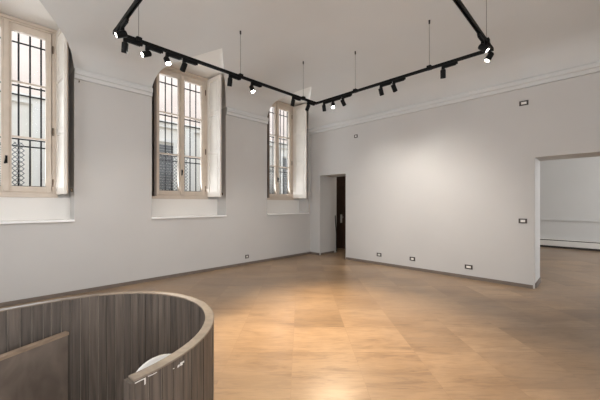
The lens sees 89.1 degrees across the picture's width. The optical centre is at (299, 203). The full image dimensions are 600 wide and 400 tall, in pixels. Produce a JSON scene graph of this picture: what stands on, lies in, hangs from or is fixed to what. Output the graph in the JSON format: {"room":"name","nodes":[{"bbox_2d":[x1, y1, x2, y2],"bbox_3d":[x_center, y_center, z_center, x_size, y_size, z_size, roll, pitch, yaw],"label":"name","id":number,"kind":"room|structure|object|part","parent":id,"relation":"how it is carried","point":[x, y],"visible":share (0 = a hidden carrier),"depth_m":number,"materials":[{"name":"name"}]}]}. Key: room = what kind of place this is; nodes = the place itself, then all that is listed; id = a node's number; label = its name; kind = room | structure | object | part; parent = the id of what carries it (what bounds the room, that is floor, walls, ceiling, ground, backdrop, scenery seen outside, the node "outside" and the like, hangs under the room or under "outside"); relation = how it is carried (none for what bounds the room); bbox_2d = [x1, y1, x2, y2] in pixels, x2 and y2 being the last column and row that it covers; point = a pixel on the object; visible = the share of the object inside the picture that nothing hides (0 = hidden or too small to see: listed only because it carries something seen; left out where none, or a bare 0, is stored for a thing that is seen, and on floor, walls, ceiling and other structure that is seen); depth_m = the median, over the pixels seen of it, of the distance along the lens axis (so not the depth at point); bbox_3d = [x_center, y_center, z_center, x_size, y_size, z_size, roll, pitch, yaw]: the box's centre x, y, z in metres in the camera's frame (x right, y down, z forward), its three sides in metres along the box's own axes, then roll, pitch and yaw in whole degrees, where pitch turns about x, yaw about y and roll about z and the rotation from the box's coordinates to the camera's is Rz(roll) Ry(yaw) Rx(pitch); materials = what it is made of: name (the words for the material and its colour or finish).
{"room":"art gallery","nodes":[
{"label":"art gallery","id":0,"kind":"room"},
{"bbox_2d":[0,44,309,302],"bbox_3d":[-3.265,-1.175,5.978,0.650,5.350,10.811,0,0,45],"label":"wall","id":1,"kind":"structure","parent":0,"point":[113,238],"depth_m":5.59,"materials":[{"name":"grey paint"}]},
{"bbox_2d":[0,33,44,186],"bbox_3d":[-4.709,-1.540,4.871,0.048,2.760,1.224,0,0,45],"label":"window grille","id":2,"kind":"object","parent":1,"relation":"in","point":[19,146],"visible":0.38,"depth_m":5.08,"materials":[{"name":"black metal"}]},
{"bbox_2d":[0,197,71,221],"bbox_3d":[-4.452,0.095,4.600,0.400,0.400,1.630,0,0,45],"label":"panel","id":3,"kind":"object","parent":1,"relation":"attached to","point":[11,208],"visible":0.78,"depth_m":4.96,"materials":[{"name":"white paint"}]},
{"bbox_2d":[0,13,72,197],"bbox_3d":[-4.415,-1.522,4.607,0.624,2.835,1.567,0,0,45],"label":"window","id":4,"kind":"structure","parent":1,"relation":"in","point":[56,44],"depth_m":4.91,"materials":[{"name":"beige paint"}]},
{"bbox_3d":[-4.790,-1.520,4.566,0.077,2.660,0.544,0,0,45],"label":"sash","id":5,"kind":"part","parent":4,"relation":"part of","materials":[{"name":"beige paint"}]},
{"bbox_3d":[-4.407,-1.530,4.940,0.095,2.680,0.578,0,0,45],"label":"sash","id":6,"kind":"part","parent":4,"relation":"part of","materials":[{"name":"beige paint"}]},
{"bbox_2d":[56,28,66,194],"bbox_3d":[-3.927,-1.528,5.013,0.500,2.745,0.042,0,0,41],"label":"shutter","id":7,"kind":"object","parent":4,"relation":"attached to","point":[61,42],"depth_m":4.95,"materials":[{"name":"white paint"}]},
{"bbox_2d":[0,219,74,223],"bbox_3d":[-4.310,0.278,4.455,0.065,0.034,1.645,0,0,45],"label":"trim","id":8,"kind":"structure","parent":1,"relation":"attached to","point":[72,220],"depth_m":4.68,"materials":[{"name":"white paint"}]},
{"bbox_2d":[74,68,152,96],"bbox_3d":[-3.283,-2.156,5.451,0.066,0.168,1.225,0,0,45],"label":"trim","id":9,"kind":"structure","parent":1,"relation":"attached to","point":[79,74],"depth_m":5.38,"materials":[{"name":"paint"}]},
{"bbox_2d":[0,252,309,306],"bbox_3d":[-3.028,1.469,5.745,0.015,0.062,9.511,0,0,45],"label":"baseboard","id":10,"kind":"structure","parent":1,"relation":"attached to","point":[15,302],"depth_m":5.61,"materials":[{"name":"grey wood"}]},
{"bbox_2d":[159,76,176,190],"bbox_3d":[-2.908,-1.530,6.693,0.049,2.485,0.369,0,0,45],"label":"window grille","id":11,"kind":"object","parent":1,"relation":"in","point":[165,83],"depth_m":6.68,"materials":[{"name":"black metal"}]},
{"bbox_2d":[152,199,216,216],"bbox_3d":[-2.441,0.095,6.633,0.400,0.400,1.640,0,0,45],"label":"panel","id":12,"kind":"object","parent":1,"relation":"attached to","point":[160,207],"visible":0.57,"depth_m":6.75,"materials":[{"name":"white paint"}]},
{"bbox_2d":[152,66,222,198],"bbox_3d":[-2.406,-1.522,6.638,0.624,2.835,1.582,0,0,45],"label":"window","id":13,"kind":"structure","parent":1,"relation":"in","point":[210,90],"depth_m":6.85,"materials":[{"name":"beige paint"}]},
{"bbox_2d":[152,76,156,195],"bbox_3d":[-2.937,-1.528,6.124,0.042,2.745,0.340,0,0,-35],"label":"shutter","id":14,"kind":"object","parent":13,"relation":"attached to","point":[154,98],"depth_m":5.99,"materials":[{"name":"brown paint"}]},
{"bbox_3d":[-2.832,-1.520,6.546,0.077,2.660,0.544,0,0,45],"label":"sash","id":15,"kind":"part","parent":13,"relation":"part of","materials":[{"name":"beige paint"}]},
{"bbox_3d":[-2.449,-1.530,6.921,0.095,2.680,0.578,0,0,45],"label":"sash","id":16,"kind":"part","parent":13,"relation":"part of","materials":[{"name":"beige paint"}]},
{"bbox_2d":[207,74,220,196],"bbox_3d":[-1.969,-1.528,6.993,0.500,2.745,0.042,0,0,41],"label":"shutter","id":17,"kind":"object","parent":13,"relation":"attached to","point":[213,84],"depth_m":6.96,"materials":[{"name":"white paint"}]},
{"bbox_2d":[151,215,226,218],"bbox_3d":[-2.299,0.278,6.489,0.065,0.034,1.655,0,0,45],"label":"trim","id":18,"kind":"structure","parent":1,"relation":"attached to","point":[206,215],"depth_m":6.38,"materials":[{"name":"white paint"}]},
{"bbox_2d":[184,82,199,191],"bbox_3d":[-2.521,-1.533,7.084,0.049,2.492,0.364,0,0,45],"label":"window grille","id":19,"kind":"object","parent":1,"relation":"in","point":[190,127],"depth_m":7.07,"materials":[{"name":"black metal"}]},
{"bbox_2d":[226,107,268,123],"bbox_3d":[-1.267,-2.156,7.490,0.066,0.168,1.230,0,0,45],"label":"trim","id":20,"kind":"structure","parent":1,"relation":"attached to","point":[229,111],"depth_m":7.43,"materials":[{"name":"paint"}]},
{"bbox_2d":[269,110,273,193],"bbox_3d":[-0.838,-1.480,8.786,0.049,2.376,0.150,0,0,45],"label":"window grille","id":21,"kind":"object","parent":1,"relation":"in","point":[269,110],"depth_m":8.75,"materials":[{"name":"black metal"}]},
{"bbox_2d":[279,110,287,193],"bbox_3d":[-0.509,-1.532,9.118,0.049,2.458,0.322,0,0,45],"label":"window grille","id":22,"kind":"object","parent":1,"relation":"in","point":[283,144],"depth_m":9.15,"materials":[{"name":"black metal"}]},
{"bbox_2d":[267,200,303,213],"bbox_3d":[-0.448,0.095,8.649,0.400,0.400,1.570,0,0,45],"label":"panel","id":23,"kind":"object","parent":1,"relation":"attached to","point":[273,206],"visible":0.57,"depth_m":8.84,"materials":[{"name":"white paint"}]},
{"bbox_2d":[267,101,306,199],"bbox_3d":[-0.417,-1.522,8.650,0.624,2.835,1.525,0,0,45],"label":"window","id":24,"kind":"structure","parent":1,"relation":"in","point":[297,115],"depth_m":8.92,"materials":[{"name":"beige paint"}]},
{"bbox_2d":[267,113,268,197],"bbox_3d":[-0.945,-1.528,8.141,0.340,2.745,0.042,0,0,42],"label":"shutter","id":25,"kind":"object","parent":24,"relation":"attached to","point":[268,113],"depth_m":8.02,"materials":[{"name":"brown paint"}]},
{"bbox_3d":[-0.866,-1.520,8.534,0.077,2.660,0.544,0,0,45],"label":"sash","id":26,"kind":"part","parent":24,"relation":"part of","materials":[{"name":"beige paint"}]},
{"bbox_3d":[-0.677,-1.522,8.734,0.135,2.835,1.280,0,0,45],"label":"frame","id":27,"kind":"part","parent":24,"relation":"part of","materials":[{"name":"beige paint"}]},
{"bbox_3d":[-0.484,-1.530,8.908,0.095,2.680,0.578,0,0,45],"label":"sash","id":28,"kind":"part","parent":24,"relation":"part of","materials":[{"name":"beige paint"}]},
{"bbox_2d":[293,104,306,198],"bbox_3d":[-0.004,-1.528,8.981,0.500,2.745,0.042,0,0,41],"label":"shutter","id":29,"kind":"object","parent":24,"relation":"attached to","point":[299,112],"depth_m":8.96,"materials":[{"name":"white paint"}]},
{"bbox_2d":[267,212,308,214],"bbox_3d":[-0.306,0.278,8.505,0.065,0.034,1.585,0,0,45],"label":"trim","id":30,"kind":"structure","parent":1,"relation":"attached to","point":[307,212],"depth_m":8.32,"materials":[{"name":"white paint"}]},
{"bbox_2d":[0,247,599,399],"bbox_3d":[2.839,1.650,4.471,11.450,0.300,17.250,0,0,45],"label":"floor","id":31,"kind":"structure","parent":0,"point":[331,326],"depth_m":3.58,"materials":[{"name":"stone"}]},
{"bbox_2d":[0,331,68,399],"bbox_3d":[-1.684,1.169,1.583,0.041,0.662,0.888,0,0,21],"label":"panel","id":32,"kind":"object","parent":31,"relation":"on","point":[38,370],"visible":1,"depth_m":1.83,"materials":[{"name":"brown wood"}]},
{"bbox_2d":[0,291,213,399],"bbox_3d":[-1.497,1.070,1.665,2.079,0.860,1.136,0,0,0],"label":"reception desk","id":33,"kind":"object","parent":31,"relation":"on","point":[112,335],"depth_m":2.08,"materials":[{"name":"brown wood"}]},
{"bbox_3d":[-0.625,1.073,1.115,0.047,0.853,0.018,0,0,37],"label":"post","id":34,"kind":"part","parent":33,"relation":"part of","materials":[{"name":"brown wood"}]},
{"bbox_2d":[136,354,169,371],"bbox_3d":[-0.781,1.151,1.745,0.340,0.693,0.362,0,0,-24],"label":"chair","id":35,"kind":"object","parent":31,"relation":"on","point":[160,357],"visible":0.06,"depth_m":1.60,"materials":[{"name":"white plastic"}]},
{"bbox_2d":[0,0,599,128],"bbox_3d":[0.017,-2.691,2.733,9.420,0.902,9.511,0,0,45],"label":"ceiling","id":36,"kind":"structure","parent":0,"point":[389,39],"depth_m":5.29,"materials":[{"name":"paint"}]},
{"bbox_2d":[113,0,493,104],"bbox_3d":[0.176,-2.663,4.127,3.405,0.970,3.962,0,0,45],"label":"track","id":37,"kind":"object","parent":36,"relation":"hanging from","point":[135,4],"visible":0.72,"depth_m":4.66,"materials":[{"name":"metal"}]},
{"bbox_2d":[114,17,128,38],"bbox_3d":[-2.112,-2.085,3.635,0.262,0.185,0.148,0,0,45],"label":"track spotlight","id":38,"kind":"object","parent":37,"relation":"hanging from","point":[122,33],"visible":1,"depth_m":3.66,"materials":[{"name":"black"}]},
{"bbox_3d":[-1.192,-2.201,2.744,3.291,0.042,0.042,0,0,45],"label":"rail","id":39,"kind":"part","parent":37,"relation":"part of","materials":[{"name":"black metal"}]},
{"bbox_2d":[121,38,142,53],"bbox_3d":[-2.241,-2.076,4.062,0.120,0.203,0.257,0,0,45],"label":"track spotlight","id":40,"kind":"object","parent":37,"relation":"hanging from","point":[124,47],"visible":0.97,"depth_m":3.99,"materials":[{"name":"black metal"}]},
{"bbox_2d":[140,45,162,57],"bbox_3d":[-2.065,-2.084,4.239,0.080,0.186,0.302,0,0,39],"label":"track spotlight","id":41,"kind":"object","parent":37,"relation":"hanging from","point":[147,53],"visible":1,"depth_m":4.18,"materials":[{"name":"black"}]},
{"bbox_2d":[163,52,181,65],"bbox_3d":[-1.846,-2.077,4.438,0.134,0.201,0.256,0,0,45],"label":"track spotlight","id":42,"kind":"object","parent":37,"relation":"hanging from","point":[167,61],"visible":1,"depth_m":4.37,"materials":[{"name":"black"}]},
{"bbox_2d":[180,58,197,71],"bbox_3d":[-1.685,-2.077,4.629,0.133,0.200,0.261,0,0,45],"label":"track spotlight","id":43,"kind":"object","parent":37,"relation":"hanging from","point":[185,61],"visible":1,"depth_m":4.55,"materials":[{"name":"black metal"}]},
{"bbox_3d":[-1.009,-2.201,5.298,0.042,0.042,3.848,0,0,45],"label":"rail","id":44,"kind":"part","parent":37,"relation":"part of","materials":[{"name":"black metal"}]},
{"bbox_2d":[227,74,240,86],"bbox_3d":[-1.122,-2.076,5.192,0.114,0.202,0.259,0,0,45],"label":"track spotlight","id":45,"kind":"object","parent":37,"relation":"hanging from","point":[229,83],"visible":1,"depth_m":5.12,"materials":[{"name":"black metal"}]},
{"bbox_2d":[249,82,261,92],"bbox_3d":[-0.793,-2.076,5.505,0.126,0.202,0.258,0,0,45],"label":"track spotlight","id":46,"kind":"object","parent":37,"relation":"hanging from","point":[252,84],"visible":1,"depth_m":5.44,"materials":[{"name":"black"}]},
{"bbox_2d":[290,96,300,105],"bbox_3d":[-0.086,-2.076,6.240,0.118,0.203,0.259,0,0,45],"label":"track spotlight","id":47,"kind":"object","parent":37,"relation":"hanging from","point":[293,97],"visible":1,"depth_m":6.16,"materials":[{"name":"black metal"}]},
{"bbox_2d":[305,101,314,110],"bbox_3d":[0.224,-2.076,6.553,0.113,0.203,0.268,0,0,45],"label":"track spotlight","id":48,"kind":"object","parent":37,"relation":"hanging from","point":[308,102],"visible":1,"depth_m":6.47,"materials":[{"name":"black metal"}]},
{"bbox_2d":[322,100,331,111],"bbox_3d":[0.579,-2.076,6.469,0.258,0.201,0.106,0,0,45],"label":"track spotlight","id":49,"kind":"object","parent":37,"relation":"hanging from","point":[329,101],"visible":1,"depth_m":6.49,"materials":[{"name":"black metal"}]},
{"bbox_2d":[331,97,341,108],"bbox_3d":[0.743,-2.076,6.292,0.267,0.202,0.119,0,0,45],"label":"track spotlight","id":50,"kind":"object","parent":37,"relation":"hanging from","point":[338,98],"visible":1,"depth_m":6.30,"materials":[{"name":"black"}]},
{"bbox_2d":[340,94,351,105],"bbox_3d":[0.940,-2.077,6.120,0.258,0.200,0.133,0,0,45],"label":"track spotlight","id":51,"kind":"object","parent":37,"relation":"hanging from","point":[343,103],"visible":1,"depth_m":6.13,"materials":[{"name":"black metal"}]},
{"bbox_2d":[378,81,391,95],"bbox_3d":[1.549,-2.076,5.514,0.255,0.203,0.124,0,0,45],"label":"track spotlight","id":52,"kind":"object","parent":37,"relation":"hanging from","point":[380,89],"visible":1,"depth_m":5.53,"materials":[{"name":"black metal"}]},
{"bbox_2d":[391,77,405,91],"bbox_3d":[1.730,-2.077,5.339,0.258,0.200,0.133,0,0,45],"label":"track spotlight","id":53,"kind":"object","parent":37,"relation":"hanging from","point":[393,86],"visible":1,"depth_m":5.36,"materials":[{"name":"black metal"}]},
{"bbox_3d":[1.544,-2.201,5.510,3.291,0.042,0.042,0,0,45],"label":"rail","id":54,"kind":"part","parent":37,"relation":"part of","materials":[{"name":"black metal"}]},
{"bbox_2d":[440,61,457,78],"bbox_3d":[2.321,-2.076,4.751,0.265,0.203,0.121,0,0,45],"label":"track spotlight","id":55,"kind":"object","parent":37,"relation":"hanging from","point":[443,70],"visible":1,"depth_m":4.77,"materials":[{"name":"black metal"}]},
{"bbox_3d":[1.361,-2.201,2.955,0.042,0.042,3.848,0,0,45],"label":"rail","id":56,"kind":"part","parent":37,"relation":"part of","materials":[{"name":"black metal"}]},
{"bbox_2d":[477,32,489,52],"bbox_3d":[2.364,-2.078,3.954,0.140,0.198,0.258,0,0,45],"label":"track spotlight","id":57,"kind":"object","parent":37,"relation":"hanging from","point":[482,47],"visible":1,"depth_m":3.98,"materials":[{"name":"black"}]},
{"bbox_2d":[484,42,493,62],"bbox_3d":[2.593,-2.076,4.209,0.114,0.202,0.269,0,0,45],"label":"track spotlight","id":58,"kind":"object","parent":37,"relation":"hanging from","point":[490,54],"visible":0.88,"depth_m":4.23,"materials":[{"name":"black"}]},
{"bbox_2d":[334,177,336,252],"bbox_3d":[0.806,-0.100,9.646,0.782,3.200,0.129,0,0,45],"label":"wall","id":59,"kind":"structure","parent":0,"point":[335,178],"depth_m":9.38,"materials":[{"name":"paint"}]},
{"bbox_2d":[335,215,336,250],"bbox_3d":[1.112,0.915,9.363,0.052,1.111,0.085,0,0,45],"label":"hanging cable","id":60,"kind":"object","parent":59,"relation":"hanging from","point":[335,215],"visible":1,"depth_m":9.35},
{"bbox_2d":[310,72,599,288],"bbox_3d":[3.738,-1.175,6.198,10.300,5.350,0.650,0,0,45],"label":"wall","id":61,"kind":"structure","parent":0,"point":[449,187],"depth_m":6.23,"materials":[{"name":"grey paint"}]},
{"bbox_2d":[310,251,540,288],"bbox_3d":[3.733,1.454,6.193,9.000,0.092,0.665,0,0,45],"label":"baseboard","id":62,"kind":"structure","parent":61,"relation":"attached to","point":[538,282],"depth_m":6.37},
{"bbox_2d":[309,60,599,134],"bbox_3d":[3.486,-2.156,5.945,9.003,0.168,0.066,0,0,45],"label":"trim","id":63,"kind":"structure","parent":61,"relation":"attached to","point":[593,67],"depth_m":5.95,"materials":[{"name":"paint"}]},
{"bbox_2d":[465,264,472,269],"bbox_3d":[3.374,1.265,6.093,0.140,0.085,0.012,0,0,45],"label":"wall socket","id":64,"kind":"object","parent":61,"relation":"attached to","point":[466,266],"visible":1,"depth_m":6.08,"materials":[{"name":"white plastic"}]},
{"bbox_2d":[519,219,526,222],"bbox_3d":[4.003,0.310,5.471,0.125,0.085,0.012,0,0,45],"label":"light switch","id":65,"kind":"object","parent":61,"relation":"attached to","point":[520,220],"visible":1,"depth_m":5.46,"materials":[{"name":"white plastic"}]},
{"bbox_2d":[519,100,528,105],"bbox_3d":[4.014,-1.805,5.460,0.135,0.085,0.012,0,0,45],"label":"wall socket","id":66,"kind":"object","parent":61,"relation":"attached to","point":[526,102],"visible":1,"depth_m":5.46,"materials":[{"name":"white plastic"}]},
{"bbox_2d":[540,156,599,241],"bbox_3d":[10.095,-1.175,9.214,7.800,5.350,0.300,0,0,45],"label":"wall","id":67,"kind":"structure","parent":0,"point":[569,188],"depth_m":10.11,"materials":[{"name":"paint"}]},
{"bbox_2d":[540,238,599,250],"bbox_3d":[9.884,1.350,9.142,6.400,0.300,0.100,0,0,45],"label":"baseboard","id":68,"kind":"structure","parent":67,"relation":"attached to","point":[544,242],"depth_m":10.04,"materials":[{"name":"white wood"}]},
{"bbox_3d":[9.887,1.340,9.146,6.400,0.180,0.090,0,0,45],"label":"casing","id":69,"kind":"part","parent":68,"relation":"part of","materials":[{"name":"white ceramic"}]},
{"bbox_2d":[540,219,599,222],"bbox_3d":[9.901,0.568,9.160,7.200,0.065,0.050,0,0,45],"label":"trim","id":70,"kind":"structure","parent":67,"relation":"attached to","point":[593,221],"depth_m":10.08,"materials":[{"name":"paint"}]},
{"bbox_3d":[2.298,-1.175,9.541,3.550,5.350,0.200,0,0,45],"label":"wall","id":71,"kind":"structure","parent":0,"visible":0},
{"bbox_2d":[337,176,345,248],"bbox_3d":[1.600,0.050,10.009,1.240,2.900,0.115,0,0,45],"label":"door","id":72,"kind":"structure","parent":71,"relation":"in","point":[341,181],"depth_m":10.22,"materials":[{"name":"brown wood"}]},
{"label":"outside","id":73,"kind":"structure","parent":0,"visible":0},
{"bbox_3d":[-3.550,2.050,11.948,8.150,0.100,36.000,0,0,45],"label":"ground","id":74,"kind":"structure","parent":73,"visible":0},
{"bbox_2d":[0,28,286,193],"bbox_3d":[-3.446,-3.000,11.846,0.640,10.000,28.000,0,0,45],"label":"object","id":75,"kind":"structure","parent":74,"relation":"on","point":[24,50],"depth_m":8.09,"materials":[{"name":"glass"}]},
{"bbox_2d":[159,144,172,189],"bbox_3d":[-4.712,-1.202,10.285,0.025,1.605,0.840,0,0,45],"label":"blind","id":76,"kind":"object","parent":75,"relation":"hanging from","point":[161,146],"depth_m":10.40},
{"bbox_2d":[284,158,286,193],"bbox_3d":[-0.564,-1.018,14.480,0.025,2.235,0.800,0,0,45],"label":"blind","id":77,"kind":"object","parent":75,"relation":"hanging from","point":[285,159],"depth_m":14.34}
]}

